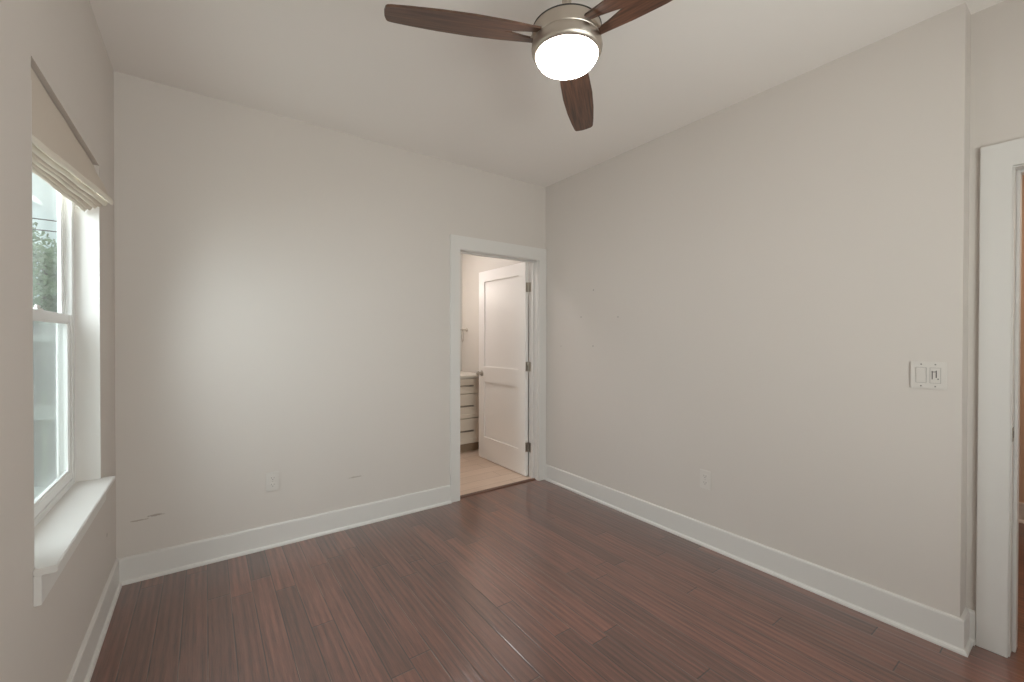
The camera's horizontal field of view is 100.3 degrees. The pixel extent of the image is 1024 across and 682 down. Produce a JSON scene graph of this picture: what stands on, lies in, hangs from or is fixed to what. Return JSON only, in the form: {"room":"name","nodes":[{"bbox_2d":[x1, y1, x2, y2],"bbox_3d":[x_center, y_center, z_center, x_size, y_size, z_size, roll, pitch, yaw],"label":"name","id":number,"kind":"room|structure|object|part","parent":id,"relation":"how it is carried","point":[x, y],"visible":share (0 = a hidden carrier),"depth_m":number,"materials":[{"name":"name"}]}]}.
{"room":"empty bedroom","nodes":[
{"label":"empty bedroom","id":0,"kind":"room"},
{"bbox_2d":[0,0,115,681],"bbox_3d":[-1.041,-0.050,0.673,0.124,2.743,4.130,0,1,-36],"label":"wall","id":1,"kind":"structure","parent":0,"point":[62,42],"depth_m":1.19,"materials":[{"name":"paint"}]},
{"bbox_2d":[31,94,34,567],"bbox_3d":[-1.373,-0.045,1.172,0.082,1.365,0.004,0,1,-36],"label":"trim","id":2,"kind":"structure","parent":1,"relation":"attached to","point":[31,94],"depth_m":1.20,"materials":[{"name":"white paint"}]},
{"bbox_2d":[33,192,75,527],"bbox_3d":[-1.700,-0.080,1.516,0.048,1.438,0.943,0,1,-36],"label":"window","id":3,"kind":"structure","parent":1,"relation":"in","point":[64,319],"depth_m":1.85,"materials":[{"name":"white plastic"}]},
{"bbox_3d":[-1.717,0.260,1.506,0.006,0.698,0.851,0,1,-36],"label":"screen frame","id":4,"kind":"part","parent":3,"relation":"part of","materials":[{"name":"white plastic"}]},
{"bbox_3d":[-1.690,0.249,1.526,0.017,0.719,0.851,0,1,-36],"label":"sash","id":5,"kind":"part","parent":3,"relation":"part of","materials":[{"name":"white plastic"}]},
{"bbox_3d":[-1.705,-0.420,1.509,0.016,0.680,0.851,0,1,-36],"label":"sash","id":6,"kind":"part","parent":3,"relation":"part of","materials":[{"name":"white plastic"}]},
{"bbox_2d":[33,495,105,606],"bbox_3d":[-1.609,0.697,1.589,0.016,0.085,0.966,0,1,-36],"label":"trim","id":7,"kind":"structure","parent":1,"relation":"attached to","point":[42,584],"depth_m":1.25,"materials":[{"name":"white paint"}]},
{"bbox_2d":[31,68,112,211],"bbox_3d":[-1.619,-0.663,1.568,0.113,0.264,0.934,0,1,-36],"label":"roman shade","id":8,"kind":"object","parent":1,"relation":"attached to","point":[58,158],"visible":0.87,"depth_m":1.47,"materials":[{"name":"fabric"}]},
{"bbox_2d":[33,476,115,576],"bbox_3d":[-1.631,0.644,1.573,0.134,0.020,0.974,0,1,-36],"label":"window sill","id":9,"kind":"structure","parent":1,"relation":"attached to","point":[55,535],"depth_m":1.50,"materials":[{"name":"white paint"}]},
{"bbox_2d":[74,204,100,481],"bbox_3d":[-1.921,-0.051,1.935,0.082,1.365,0.004,0,1,-36],"label":"trim","id":10,"kind":"structure","parent":1,"relation":"attached to","point":[86,224],"depth_m":1.93,"materials":[{"name":"white paint"}]},
{"bbox_2d":[67,559,121,681],"bbox_3d":[-0.988,1.250,0.735,0.027,0.142,3.850,0,1,-36],"label":"baseboard","id":11,"kind":"structure","parent":1,"relation":"attached to","point":[83,667],"depth_m":1.82,"materials":[{"name":"white paint"}]},
{"bbox_2d":[113,71,545,558],"bbox_3d":[-0.842,-0.069,3.277,3.235,2.743,0.130,0,1,-36],"label":"wall","id":12,"kind":"structure","parent":0,"point":[282,284],"depth_m":2.72,"materials":[{"name":"paint"}]},
{"bbox_2d":[266,471,278,491],"bbox_3d":[-1.519,0.891,2.714,0.074,0.120,0.010,0,1,-36],"label":"wall outlet","id":13,"kind":"object","parent":12,"relation":"attached to","point":[272,478],"visible":1,"depth_m":2.71,"materials":[{"name":"grey plastic"}]},
{"bbox_2d":[117,485,451,585],"bbox_3d":[-1.302,1.234,2.861,1.995,0.142,0.027,0,1,-36],"label":"baseboard","id":14,"kind":"structure","parent":12,"relation":"attached to","point":[164,561],"depth_m":2.69,"materials":[{"name":"white paint"}]},
{"bbox_2d":[460,478,535,498],"bbox_3d":[-0.120,1.294,3.776,0.817,0.012,0.040,0,1,-36],"label":"trim","id":15,"kind":"structure","parent":12,"relation":"attached to","point":[530,479],"depth_m":3.76,"materials":[{"name":"brown wood"}]},
{"bbox_2d":[450,234,546,502],"bbox_3d":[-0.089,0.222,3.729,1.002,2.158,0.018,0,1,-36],"label":"trim","id":16,"kind":"structure","parent":12,"relation":"attached to","point":[457,242],"depth_m":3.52,"materials":[{"name":"white paint"}]},
{"bbox_2d":[476,262,530,475],"bbox_3d":[-0.093,0.264,4.401,0.167,2.040,0.902,0,1,-36],"label":"door","id":17,"kind":"structure","parent":12,"relation":"in","point":[504,366],"depth_m":4.36,"materials":[{"name":"white paint"}]},
{"bbox_3d":[-0.358,0.353,4.685,0.066,0.062,0.062,0,1,-36],"label":"knob","id":18,"kind":"part","parent":17,"relation":"part of","materials":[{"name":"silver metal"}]},
{"bbox_3d":[-0.107,-0.182,4.418,0.013,0.923,0.629,0,1,-36],"label":"panel","id":19,"kind":"part","parent":17,"relation":"part of","materials":[{"name":"white paint"}]},
{"bbox_3d":[-0.108,0.746,4.425,0.013,0.608,0.629,0,1,-36],"label":"panel","id":20,"kind":"part","parent":17,"relation":"part of","materials":[{"name":"white paint"}]},
{"bbox_2d":[460,254,461,370],"bbox_3d":[-1.397,-0.083,5.119,1.990,2.743,0.130,0,1,-36],"label":"wall","id":21,"kind":"structure","parent":0,"point":[460,254],"depth_m":5.56,"materials":[{"name":"paint"}]},
{"bbox_2d":[462,254,528,464],"bbox_3d":[-0.107,-0.079,4.924,0.120,2.743,1.690,0,1,-36],"label":"wall","id":22,"kind":"structure","parent":0,"point":[472,265],"depth_m":5.36,"materials":[{"name":"paint"}]},
{"bbox_2d":[460,328,467,341],"bbox_3d":[-0.628,-0.077,5.443,0.090,0.185,0.134,0,1,36],"label":"towel ring","id":23,"kind":"object","parent":22,"relation":"attached to","point":[466,329],"visible":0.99,"depth_m":5.46,"materials":[{"name":"silver metal"}]},
{"bbox_2d":[89,0,1004,186],"bbox_3d":[0.852,-1.486,3.170,6.119,0.100,6.000,0,1,-36],"label":"ceiling","id":24,"kind":"structure","parent":0,"point":[485,104],"depth_m":2.20,"materials":[{"name":"paint"}]},
{"bbox_2d":[384,0,671,130],"bbox_3d":[0.231,-1.228,1.509,1.162,0.395,1.103,0,1,-36],"label":"ceiling fan","id":25,"kind":"object","parent":24,"relation":"hanging from","point":[566,38],"visible":1,"depth_m":1.53,"materials":[{"name":"brown wood"}]},
{"bbox_3d":[-0.170,-1.128,1.523,0.546,0.008,0.135,-3,10,-15],"label":"blade","id":26,"kind":"part","parent":25,"relation":"part of","materials":[{"name":"brown wood"}]},
{"bbox_3d":[0.207,-1.056,1.623,0.231,0.050,0.231,0,1,-36],"label":"lamp shade","id":27,"kind":"part","parent":25,"relation":"part of","materials":[{"name":"white glass"}]},
{"bbox_3d":[0.310,-1.131,2.000,0.135,0.008,0.546,-9,-4,15],"label":"blade","id":28,"kind":"part","parent":25,"relation":"part of","materials":[{"name":"brown wood"}]},
{"bbox_3d":[0.482,-1.125,1.345,0.546,0.008,0.135,4,-6,45],"label":"blade","id":29,"kind":"part","parent":25,"relation":"part of","materials":[{"name":"brown wood"}]},
{"bbox_2d":[90,449,1023,681],"bbox_3d":[0.900,1.354,3.117,6.119,0.106,5.820,0,1,-36],"label":"floor","id":30,"kind":"structure","parent":0,"point":[543,580],"depth_m":2.06,"materials":[{"name":"brown wood"}]},
{"bbox_2d":[460,371,478,451],"bbox_3d":[-1.043,0.841,4.896,1.440,0.887,0.656,0,1,-36],"label":"bathroom vanity","id":31,"kind":"object","parent":30,"relation":"on","point":[469,381],"visible":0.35,"depth_m":4.95,"materials":[{"name":"beige paint"}]},
{"bbox_3d":[-0.543,1.036,4.924,0.395,0.276,0.032,0,1,-36],"label":"drawer","id":32,"kind":"part","parent":31,"relation":"part of","materials":[{"name":"beige paint"}]},
{"bbox_3d":[-0.542,0.750,4.922,0.395,0.276,0.032,0,1,-36],"label":"drawer","id":33,"kind":"part","parent":31,"relation":"part of","materials":[{"name":"beige paint"}]},
{"bbox_3d":[-0.542,0.518,4.920,0.395,0.167,0.032,0,1,-36],"label":"drawer","id":34,"kind":"part","parent":31,"relation":"part of","materials":[{"name":"beige paint"}]},
{"bbox_2d":[460,371,478,378],"bbox_3d":[-1.048,0.412,4.900,1.440,0.028,0.640,0,1,-36],"label":"countertop","id":35,"kind":"structure","parent":31,"relation":"on","point":[463,374],"depth_m":4.97,"materials":[{"name":"beige stone"}]},
{"bbox_2d":[546,2,970,617],"bbox_3d":[1.208,-0.063,2.988,0.240,2.743,2.730,0,1,-36],"label":"wall","id":36,"kind":"structure","parent":0,"point":[746,293],"depth_m":2.33,"materials":[{"name":"paint"}]},
{"bbox_2d":[700,469,710,489],"bbox_3d":[1.237,0.886,2.738,0.010,0.120,0.074,0,1,-36],"label":"wall outlet","id":37,"kind":"object","parent":36,"relation":"attached to","point":[705,476],"visible":1,"depth_m":2.73,"materials":[{"name":"grey plastic"}]},
{"bbox_2d":[544,464,975,657],"bbox_3d":[1.155,1.238,2.942,0.147,0.142,2.762,0,1,-36],"label":"baseboard","id":38,"kind":"structure","parent":36,"relation":"attached to","point":[953,633],"depth_m":2.29,"materials":[{"name":"white paint"}]},
{"bbox_2d":[910,361,947,389],"bbox_3d":[1.840,0.151,1.891,0.012,0.120,0.120,0,1,-36],"label":"light switch","id":39,"kind":"object","parent":36,"relation":"attached to","point":[926,375],"visible":1,"depth_m":1.89,"materials":[{"name":"white plastic"}]},
{"bbox_2d":[966,0,1023,610],"bbox_3d":[2.379,-0.050,1.459,0.120,2.743,1.120,0,1,-36],"label":"wall","id":40,"kind":"structure","parent":0,"point":[997,31],"depth_m":1.85,"materials":[{"name":"paint"}]},
{"bbox_2d":[975,137,1023,657],"bbox_3d":[2.308,0.248,1.440,0.018,2.147,1.005,0,1,-36],"label":"trim","id":41,"kind":"structure","parent":40,"relation":"attached to","point":[997,161],"depth_m":1.80,"materials":[{"name":"white paint"}]},
{"bbox_2d":[1008,164,1023,656],"bbox_3d":[2.363,0.294,1.482,0.120,2.055,0.852,0,1,-36],"label":"trim","id":42,"kind":"structure","parent":40,"relation":"attached to","point":[1018,171],"depth_m":1.80,"materials":[{"name":"white paint"}]},
{"bbox_2d":[1019,175,1023,502],"bbox_3d":[3.615,-0.061,3.287,0.100,2.743,2.650,0,1,-36],"label":"wall","id":43,"kind":"structure","parent":0,"point":[1021,446],"depth_m":3.09,"materials":[{"name":"paint"}]},
{"bbox_2d":[1019,502,1023,522],"bbox_3d":[2.805,1.242,2.655,1.960,0.142,2.550,0,1,-36],"label":"baseboard","id":44,"kind":"structure","parent":43,"relation":"attached to","point":[1021,505],"depth_m":3.09,"materials":[{"name":"white paint"}]},
{"label":"outside","id":45,"kind":"structure","parent":0,"visible":0},
{"bbox_2d":[34,391,46,498],"bbox_3d":[-31.203,1.723,10.972,36.861,0.150,72.000,0,1,-36],"label":"ground","id":46,"kind":"structure","parent":45,"point":[37,492],"depth_m":6.83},
{"bbox_2d":[33,326,56,489],"bbox_3d":[-6.536,0.761,4.326,4.210,1.950,0.180,0,1,-36],"label":"fence","id":47,"kind":"object","parent":46,"relation":"on","point":[48,412],"visible":0.08,"depth_m":5.02,"materials":[{"name":"grey"}]},
{"bbox_3d":[-6.503,-0.033,4.269,4.200,0.080,0.060,0,1,-36],"label":"rail","id":48,"kind":"part","parent":47,"relation":"part of","materials":[{"name":"white"}]},
{"bbox_3d":[-6.505,0.847,4.275,4.200,0.160,0.060,0,1,-36],"label":"rail","id":49,"kind":"part","parent":47,"relation":"part of","materials":[{"name":"white"}]},
{"bbox_2d":[32,222,57,390],"bbox_3d":[-15.206,-1.166,14.026,3.437,5.644,3.793,0,0,-13],"label":"leafy tree","id":50,"kind":"object","parent":46,"relation":"on","point":[46,287],"visible":0.28,"depth_m":13.81,"materials":[{"name":"green plant"}]},
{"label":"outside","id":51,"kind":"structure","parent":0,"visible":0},
{"bbox_2d":[32,218,56,221],"bbox_3d":[-13.905,-4.065,14.912,25.603,0.262,0.044,0,1,-36],"label":"overhead cable","id":52,"kind":"object","parent":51,"point":[32,218],"visible":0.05,"depth_m":13.94,"materials":[{"name":"grey plastic"}]},
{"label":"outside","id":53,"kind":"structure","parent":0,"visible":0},
{"bbox_2d":[32,229,56,231],"bbox_3d":[-13.906,-3.715,14.915,25.603,0.262,0.044,0,1,-36],"label":"overhead cable","id":54,"kind":"object","parent":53,"point":[32,229],"visible":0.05,"depth_m":13.93,"materials":[{"name":"grey plastic"}]}
]}

